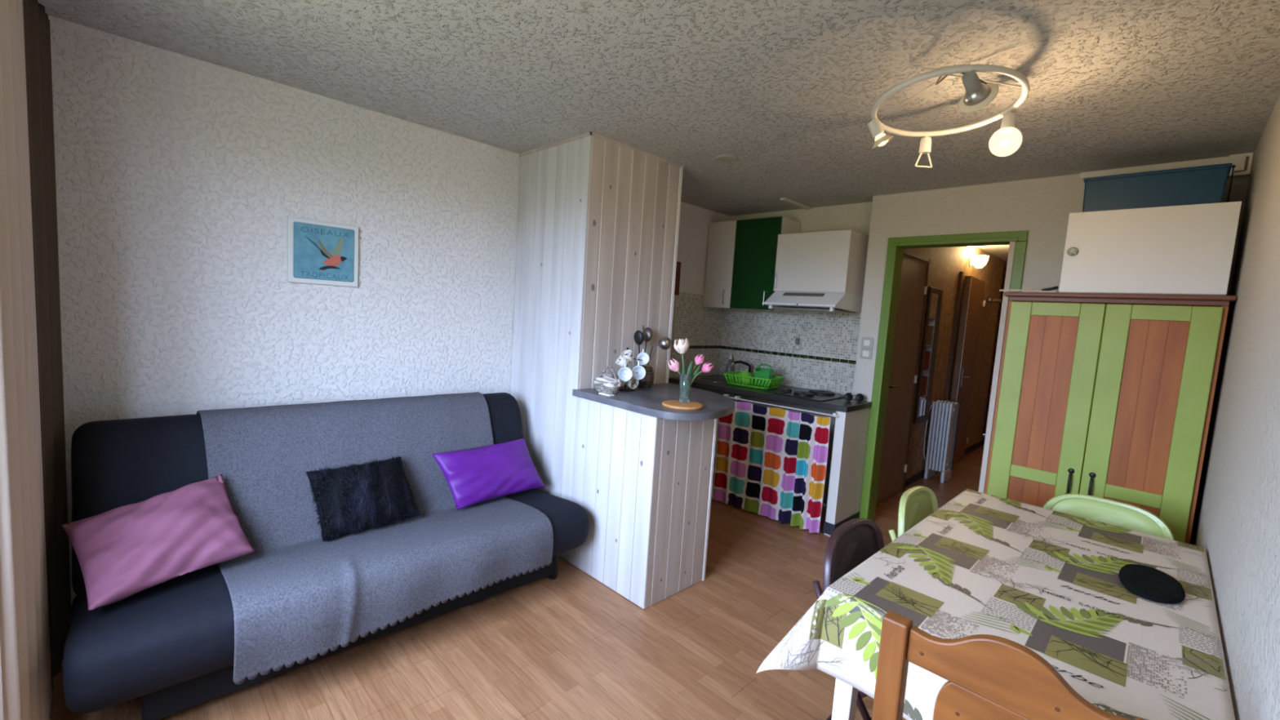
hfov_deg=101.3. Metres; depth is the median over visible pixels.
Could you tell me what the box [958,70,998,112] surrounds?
socket
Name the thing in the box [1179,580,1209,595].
print
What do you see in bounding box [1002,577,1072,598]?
print
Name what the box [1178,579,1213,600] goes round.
print
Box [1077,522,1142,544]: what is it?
print
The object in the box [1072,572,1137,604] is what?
print
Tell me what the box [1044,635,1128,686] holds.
print
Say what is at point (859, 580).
print
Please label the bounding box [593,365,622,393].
wire basket
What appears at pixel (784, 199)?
duct
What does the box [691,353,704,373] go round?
tulip
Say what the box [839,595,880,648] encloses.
print
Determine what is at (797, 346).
wall socket
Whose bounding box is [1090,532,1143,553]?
print
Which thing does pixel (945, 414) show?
radiator
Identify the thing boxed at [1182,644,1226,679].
print
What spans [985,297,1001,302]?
coat hook
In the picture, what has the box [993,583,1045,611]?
print
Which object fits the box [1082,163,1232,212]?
storage bin
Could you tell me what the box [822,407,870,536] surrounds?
end panel
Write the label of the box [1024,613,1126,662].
print
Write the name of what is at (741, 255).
upper cabinet
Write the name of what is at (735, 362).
tap
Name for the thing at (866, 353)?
switch plate
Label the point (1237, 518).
wall
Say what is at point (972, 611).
print
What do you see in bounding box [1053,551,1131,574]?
print
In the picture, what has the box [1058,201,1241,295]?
cabinet
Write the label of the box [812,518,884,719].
folding chair
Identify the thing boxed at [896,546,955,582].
print
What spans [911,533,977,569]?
print
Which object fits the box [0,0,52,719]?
curtain
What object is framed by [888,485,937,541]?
folding chair
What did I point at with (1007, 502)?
print
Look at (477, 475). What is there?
cushion
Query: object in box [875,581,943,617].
print
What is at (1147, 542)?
print
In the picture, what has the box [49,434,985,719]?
floor
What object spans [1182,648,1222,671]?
print
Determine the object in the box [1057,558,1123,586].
print
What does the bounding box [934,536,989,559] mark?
print
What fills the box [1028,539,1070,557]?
print
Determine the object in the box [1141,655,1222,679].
print
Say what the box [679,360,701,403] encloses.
glass vase
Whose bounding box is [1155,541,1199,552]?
print
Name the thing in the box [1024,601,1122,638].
print
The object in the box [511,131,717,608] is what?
wall partition
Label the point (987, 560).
print
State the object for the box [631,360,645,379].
cup
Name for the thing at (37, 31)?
curtain
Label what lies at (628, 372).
cup
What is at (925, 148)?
socket
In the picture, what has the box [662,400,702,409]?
wooden board
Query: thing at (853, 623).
print
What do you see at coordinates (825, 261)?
upper cabinet
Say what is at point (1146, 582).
mat
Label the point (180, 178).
wall
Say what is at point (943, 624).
print
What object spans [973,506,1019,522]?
print
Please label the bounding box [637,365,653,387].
crock
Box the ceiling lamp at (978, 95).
[867,64,1029,168]
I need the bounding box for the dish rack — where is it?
[723,371,784,389]
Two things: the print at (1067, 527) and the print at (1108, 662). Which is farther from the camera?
the print at (1067, 527)
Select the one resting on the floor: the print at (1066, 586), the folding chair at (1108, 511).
the folding chair at (1108, 511)
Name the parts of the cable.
cord, cord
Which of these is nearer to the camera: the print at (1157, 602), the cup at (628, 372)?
the print at (1157, 602)
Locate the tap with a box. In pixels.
[730,360,751,372]
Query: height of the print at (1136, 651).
0.001 m
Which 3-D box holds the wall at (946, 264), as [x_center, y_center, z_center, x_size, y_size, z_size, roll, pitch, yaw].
[3.237,-0.037,5.600,3.920,2.460,0.100,-2,7,-45]
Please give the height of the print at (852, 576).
0.076 m
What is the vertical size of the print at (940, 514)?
0.038 m
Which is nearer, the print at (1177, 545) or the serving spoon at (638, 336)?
the print at (1177, 545)
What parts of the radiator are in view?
power cord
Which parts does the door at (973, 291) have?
frame, handle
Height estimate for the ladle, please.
0.299 m
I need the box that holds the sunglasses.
[839,392,864,401]
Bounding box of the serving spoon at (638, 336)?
[634,330,643,365]
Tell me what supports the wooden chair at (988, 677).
on the floor
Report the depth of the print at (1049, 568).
1.70 m
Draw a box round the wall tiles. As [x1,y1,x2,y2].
[669,292,861,395]
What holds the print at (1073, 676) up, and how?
on the tablecloth
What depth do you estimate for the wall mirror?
5.04 m
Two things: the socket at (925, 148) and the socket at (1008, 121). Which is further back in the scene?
the socket at (925, 148)
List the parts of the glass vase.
glass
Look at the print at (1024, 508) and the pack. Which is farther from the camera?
the pack
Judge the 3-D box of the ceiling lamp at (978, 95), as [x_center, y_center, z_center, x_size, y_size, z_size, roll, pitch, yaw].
[1.137,-0.928,1.961,0.508,0.290,0.508,-2,7,-45]
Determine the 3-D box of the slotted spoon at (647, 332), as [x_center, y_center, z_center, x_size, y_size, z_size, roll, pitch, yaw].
[0.036,-0.029,3.293,0.057,0.350,0.056,2,6,-20]
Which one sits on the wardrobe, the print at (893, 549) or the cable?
the cable
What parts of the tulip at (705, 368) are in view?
stem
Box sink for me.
[697,376,733,382]
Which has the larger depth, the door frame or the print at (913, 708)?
the door frame
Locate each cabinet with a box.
[703,216,800,311]
[773,229,868,295]
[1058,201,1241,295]
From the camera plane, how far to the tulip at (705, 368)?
2.70 m
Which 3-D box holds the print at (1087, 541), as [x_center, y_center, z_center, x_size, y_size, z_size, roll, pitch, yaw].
[1.694,0.680,1.913,0.023,0.001,0.135,-2,7,-45]
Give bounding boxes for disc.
[715,154,737,162]
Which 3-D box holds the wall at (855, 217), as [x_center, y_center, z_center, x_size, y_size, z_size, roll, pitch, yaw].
[1.294,-0.078,4.690,0.120,2.460,1.330,-2,7,-45]
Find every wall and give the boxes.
[48,15,730,606]
[716,201,871,504]
[852,173,1249,401]
[903,245,1004,478]
[982,268,1006,434]
[1189,93,1279,719]
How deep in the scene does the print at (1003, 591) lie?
1.51 m
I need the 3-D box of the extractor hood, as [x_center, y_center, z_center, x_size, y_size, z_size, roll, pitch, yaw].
[1.363,-0.458,4.149,0.498,0.144,0.606,-2,7,-45]
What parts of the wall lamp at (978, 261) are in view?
wall plate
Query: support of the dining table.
on the floor
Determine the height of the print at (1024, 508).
0.001 m
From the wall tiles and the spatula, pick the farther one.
the wall tiles
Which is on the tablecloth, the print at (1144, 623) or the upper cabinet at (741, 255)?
the print at (1144, 623)
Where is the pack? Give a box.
[602,373,612,377]
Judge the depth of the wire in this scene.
3.88 m
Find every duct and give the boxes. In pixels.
[780,197,811,209]
[1080,152,1253,202]
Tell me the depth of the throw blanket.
2.27 m
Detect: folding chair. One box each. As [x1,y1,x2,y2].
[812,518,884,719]
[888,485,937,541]
[1042,493,1174,540]
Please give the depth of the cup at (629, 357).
3.03 m
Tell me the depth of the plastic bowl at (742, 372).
4.39 m
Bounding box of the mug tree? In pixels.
[618,347,642,391]
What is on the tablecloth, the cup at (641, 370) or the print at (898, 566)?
the print at (898, 566)
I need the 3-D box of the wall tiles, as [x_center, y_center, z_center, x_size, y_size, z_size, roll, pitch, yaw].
[1.035,-0.154,4.359,0.710,0.760,1.416,-2,7,-45]
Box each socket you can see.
[794,337,802,351]
[867,118,894,150]
[915,135,932,168]
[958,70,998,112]
[1000,111,1015,146]
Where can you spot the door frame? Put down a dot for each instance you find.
(1017, 240)
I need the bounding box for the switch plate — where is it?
[859,337,873,359]
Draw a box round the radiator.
[923,399,961,483]
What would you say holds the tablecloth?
on the dining table
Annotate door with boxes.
[876,249,930,503]
[937,271,985,470]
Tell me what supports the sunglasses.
on the countertop at (713, 382)
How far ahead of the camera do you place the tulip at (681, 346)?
2.68 m
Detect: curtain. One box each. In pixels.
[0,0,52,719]
[22,0,71,690]
[711,401,831,533]
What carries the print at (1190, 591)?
on the tablecloth
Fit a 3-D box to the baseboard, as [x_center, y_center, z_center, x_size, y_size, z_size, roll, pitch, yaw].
[3.527,1.148,5.994,3.000,0.070,0.012,-2,7,-45]
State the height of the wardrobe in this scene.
1.734 m
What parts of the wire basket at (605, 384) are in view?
handle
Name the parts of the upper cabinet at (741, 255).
door, handle, door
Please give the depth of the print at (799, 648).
1.48 m
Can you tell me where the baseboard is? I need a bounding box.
[904,440,982,487]
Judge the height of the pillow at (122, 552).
0.275 m
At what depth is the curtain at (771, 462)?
3.93 m
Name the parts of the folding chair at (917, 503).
leg, panel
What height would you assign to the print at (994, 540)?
0.001 m
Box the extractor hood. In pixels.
[762,291,862,313]
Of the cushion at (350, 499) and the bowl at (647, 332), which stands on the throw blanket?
the cushion at (350, 499)
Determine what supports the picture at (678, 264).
attached to the wall at (180, 178)
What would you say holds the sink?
in the countertop at (713, 382)
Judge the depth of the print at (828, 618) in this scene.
1.47 m
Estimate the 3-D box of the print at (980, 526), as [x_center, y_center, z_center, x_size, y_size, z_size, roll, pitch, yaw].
[1.284,0.640,2.075,0.217,0.001,0.230,-2,7,-45]
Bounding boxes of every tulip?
[667,358,679,374]
[673,337,689,366]
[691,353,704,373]
[691,361,713,382]
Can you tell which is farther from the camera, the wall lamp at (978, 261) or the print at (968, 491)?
the wall lamp at (978, 261)
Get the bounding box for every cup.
[615,351,630,367]
[617,361,632,381]
[622,349,633,363]
[624,370,639,389]
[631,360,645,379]
[636,348,648,365]
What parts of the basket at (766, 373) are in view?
handle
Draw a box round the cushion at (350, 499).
[306,454,422,542]
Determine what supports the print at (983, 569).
on the tablecloth
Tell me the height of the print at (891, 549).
0.038 m
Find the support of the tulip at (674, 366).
in the glass vase
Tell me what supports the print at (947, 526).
on the tablecloth
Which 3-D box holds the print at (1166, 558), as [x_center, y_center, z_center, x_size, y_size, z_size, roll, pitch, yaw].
[1.853,0.703,1.786,0.103,0.001,0.103,-2,7,-45]
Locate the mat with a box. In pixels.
[1118,564,1185,604]
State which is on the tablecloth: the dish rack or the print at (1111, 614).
the print at (1111, 614)
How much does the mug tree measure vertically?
0.250 m
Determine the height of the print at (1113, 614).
0.001 m
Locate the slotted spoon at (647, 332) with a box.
[642,327,652,367]
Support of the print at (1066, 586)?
on the tablecloth
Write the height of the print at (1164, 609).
0.001 m
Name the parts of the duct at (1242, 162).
cord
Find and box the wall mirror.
[912,286,943,423]
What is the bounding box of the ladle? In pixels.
[648,337,671,367]
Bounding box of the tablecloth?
[755,488,1235,719]
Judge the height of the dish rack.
0.091 m
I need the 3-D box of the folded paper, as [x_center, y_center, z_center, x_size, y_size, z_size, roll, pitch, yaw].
[-0.183,0.187,2.872,0.037,0.008,0.090,-2,7,-45]
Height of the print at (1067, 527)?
0.001 m
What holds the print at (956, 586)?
on the tablecloth
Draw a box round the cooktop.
[773,388,844,401]
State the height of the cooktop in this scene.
0.033 m
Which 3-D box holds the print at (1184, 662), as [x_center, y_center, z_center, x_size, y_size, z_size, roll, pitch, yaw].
[1.291,0.721,1.203,0.101,0.001,0.070,-2,7,-45]
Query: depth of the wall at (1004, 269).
7.77 m
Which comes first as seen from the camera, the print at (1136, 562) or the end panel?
the print at (1136, 562)
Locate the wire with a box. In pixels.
[724,394,838,417]
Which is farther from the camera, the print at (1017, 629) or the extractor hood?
the extractor hood
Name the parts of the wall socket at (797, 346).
plate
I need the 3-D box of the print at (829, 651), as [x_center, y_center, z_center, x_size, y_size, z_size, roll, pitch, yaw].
[0.535,0.804,1.459,0.117,0.109,0.034,6,6,24]
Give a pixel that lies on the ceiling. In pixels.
(788, 89)
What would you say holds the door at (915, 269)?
in the wall at (946, 264)
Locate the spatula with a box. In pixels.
[646,346,653,367]
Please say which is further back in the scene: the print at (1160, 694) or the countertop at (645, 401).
the countertop at (645, 401)
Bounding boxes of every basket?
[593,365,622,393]
[754,363,773,386]
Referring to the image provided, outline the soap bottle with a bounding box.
[725,353,733,377]
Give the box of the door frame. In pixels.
[859,230,1028,522]
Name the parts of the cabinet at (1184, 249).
knob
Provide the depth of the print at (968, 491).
2.47 m
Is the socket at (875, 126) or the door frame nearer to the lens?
the socket at (875, 126)
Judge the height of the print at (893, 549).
0.038 m
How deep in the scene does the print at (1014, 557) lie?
1.74 m
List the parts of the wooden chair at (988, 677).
post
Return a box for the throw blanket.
[195,391,553,684]
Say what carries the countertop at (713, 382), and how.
on the end panel
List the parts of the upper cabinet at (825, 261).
handle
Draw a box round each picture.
[287,216,358,286]
[674,261,680,294]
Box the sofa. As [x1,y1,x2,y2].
[62,392,589,719]
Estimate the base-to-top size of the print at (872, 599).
0.038 m
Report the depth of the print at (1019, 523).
2.05 m
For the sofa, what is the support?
on the floor
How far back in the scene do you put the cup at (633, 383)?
3.07 m
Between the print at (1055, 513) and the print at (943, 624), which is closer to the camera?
the print at (943, 624)
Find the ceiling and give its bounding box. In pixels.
[37,0,1279,268]
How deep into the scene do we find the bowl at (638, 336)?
3.18 m
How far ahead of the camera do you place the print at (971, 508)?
2.14 m
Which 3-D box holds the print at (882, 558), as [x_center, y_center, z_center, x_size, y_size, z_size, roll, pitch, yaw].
[0.797,0.660,1.714,0.101,0.035,0.122,2,5,-15]
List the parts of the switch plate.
plate, plate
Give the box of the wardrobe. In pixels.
[984,292,1236,543]
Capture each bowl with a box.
[634,330,643,345]
[642,327,652,342]
[658,337,671,349]
[734,370,751,384]
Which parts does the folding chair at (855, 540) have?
leg, panel, leg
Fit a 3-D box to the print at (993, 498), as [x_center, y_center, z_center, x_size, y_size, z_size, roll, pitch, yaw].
[1.632,0.687,2.411,0.106,0.112,0.200,-2,7,-45]
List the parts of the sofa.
leg, mattress, seat mattress, leg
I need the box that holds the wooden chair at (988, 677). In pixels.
[871,610,1144,719]
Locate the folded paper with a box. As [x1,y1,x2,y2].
[598,391,614,396]
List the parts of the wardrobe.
panel, rail, door, rail, handle, handle, panel, cornice, rail, door, rail, panel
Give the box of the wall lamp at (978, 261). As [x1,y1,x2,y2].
[968,255,989,268]
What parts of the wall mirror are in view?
glass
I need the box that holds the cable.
[999,285,1058,293]
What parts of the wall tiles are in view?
tile panel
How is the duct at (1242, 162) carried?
attached to the wall at (1042, 207)
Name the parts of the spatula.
blade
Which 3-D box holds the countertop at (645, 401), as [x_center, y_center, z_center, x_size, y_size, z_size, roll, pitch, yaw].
[0.183,0.224,2.979,0.797,0.036,0.838,-2,7,-45]
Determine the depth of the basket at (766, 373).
4.35 m
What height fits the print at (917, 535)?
0.001 m
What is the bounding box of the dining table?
[831,678,857,719]
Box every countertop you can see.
[572,382,735,421]
[668,360,871,412]
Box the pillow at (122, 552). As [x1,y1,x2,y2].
[61,474,255,611]
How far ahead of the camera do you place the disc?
3.15 m
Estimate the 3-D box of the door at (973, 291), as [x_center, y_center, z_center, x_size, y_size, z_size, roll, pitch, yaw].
[3.649,0.130,5.871,0.921,2.130,0.130,-2,7,-45]
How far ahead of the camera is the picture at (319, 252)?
2.65 m
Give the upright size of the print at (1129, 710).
0.026 m
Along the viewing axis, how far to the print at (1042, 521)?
2.10 m
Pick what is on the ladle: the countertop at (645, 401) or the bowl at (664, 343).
the bowl at (664, 343)
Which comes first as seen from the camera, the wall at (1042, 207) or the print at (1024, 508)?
the print at (1024, 508)
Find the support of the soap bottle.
on the countertop at (713, 382)
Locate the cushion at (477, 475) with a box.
[431,437,545,510]
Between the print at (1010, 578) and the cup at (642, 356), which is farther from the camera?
the cup at (642, 356)
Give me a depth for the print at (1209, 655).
1.27 m
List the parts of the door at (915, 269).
frame, frame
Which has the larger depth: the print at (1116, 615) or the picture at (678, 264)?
the picture at (678, 264)
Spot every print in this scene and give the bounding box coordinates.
[769,609,818,668]
[808,599,847,648]
[808,629,854,672]
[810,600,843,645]
[824,593,883,672]
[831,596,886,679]
[839,570,862,582]
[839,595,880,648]
[848,577,927,627]
[852,577,871,584]
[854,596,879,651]
[875,551,907,566]
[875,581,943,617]
[879,542,910,558]
[880,543,908,556]
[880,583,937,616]
[883,565,904,578]
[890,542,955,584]
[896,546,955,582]
[902,698,922,719]
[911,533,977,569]
[912,533,928,537]
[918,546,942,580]
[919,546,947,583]
[920,609,978,639]
[927,509,954,520]
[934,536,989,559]
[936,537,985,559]
[937,510,994,538]
[937,525,952,534]
[937,577,993,611]
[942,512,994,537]
[957,503,1011,528]
[957,611,1017,634]
[963,488,982,494]
[970,555,1018,581]
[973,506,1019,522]
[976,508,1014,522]
[981,534,1027,555]
[982,568,1059,608]
[988,493,1021,506]
[991,494,1021,507]
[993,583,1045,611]
[997,588,1041,608]
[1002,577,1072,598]
[1004,556,1049,571]
[1006,519,1045,536]
[1010,504,1047,518]
[1010,624,1033,636]
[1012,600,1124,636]
[1017,528,1070,551]
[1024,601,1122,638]
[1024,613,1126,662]
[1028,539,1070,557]
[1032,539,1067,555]
[1035,520,1068,530]
[1040,613,1111,621]
[1040,614,1121,624]
[1041,589,1119,617]
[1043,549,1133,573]
[1044,565,1062,573]
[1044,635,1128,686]
[1048,638,1126,676]
[1051,511,1085,521]
[1052,665,1103,687]
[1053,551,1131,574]
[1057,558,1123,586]
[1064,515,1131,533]
[1066,526,1081,532]
[1066,542,1130,562]
[1066,586,1119,604]
[1072,516,1133,533]
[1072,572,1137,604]
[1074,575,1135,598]
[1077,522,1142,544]
[1086,541,1129,553]
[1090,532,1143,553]
[1092,702,1147,719]
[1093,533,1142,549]
[1105,612,1187,629]
[1118,558,1179,569]
[1125,642,1186,698]
[1137,595,1182,610]
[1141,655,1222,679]
[1142,536,1180,559]
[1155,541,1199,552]
[1160,693,1210,719]
[1164,608,1215,639]
[1165,558,1205,576]
[1177,541,1204,552]
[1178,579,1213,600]
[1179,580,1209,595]
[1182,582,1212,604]
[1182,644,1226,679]
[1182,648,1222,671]
[1184,591,1210,607]
[1184,662,1226,691]
[1206,654,1220,659]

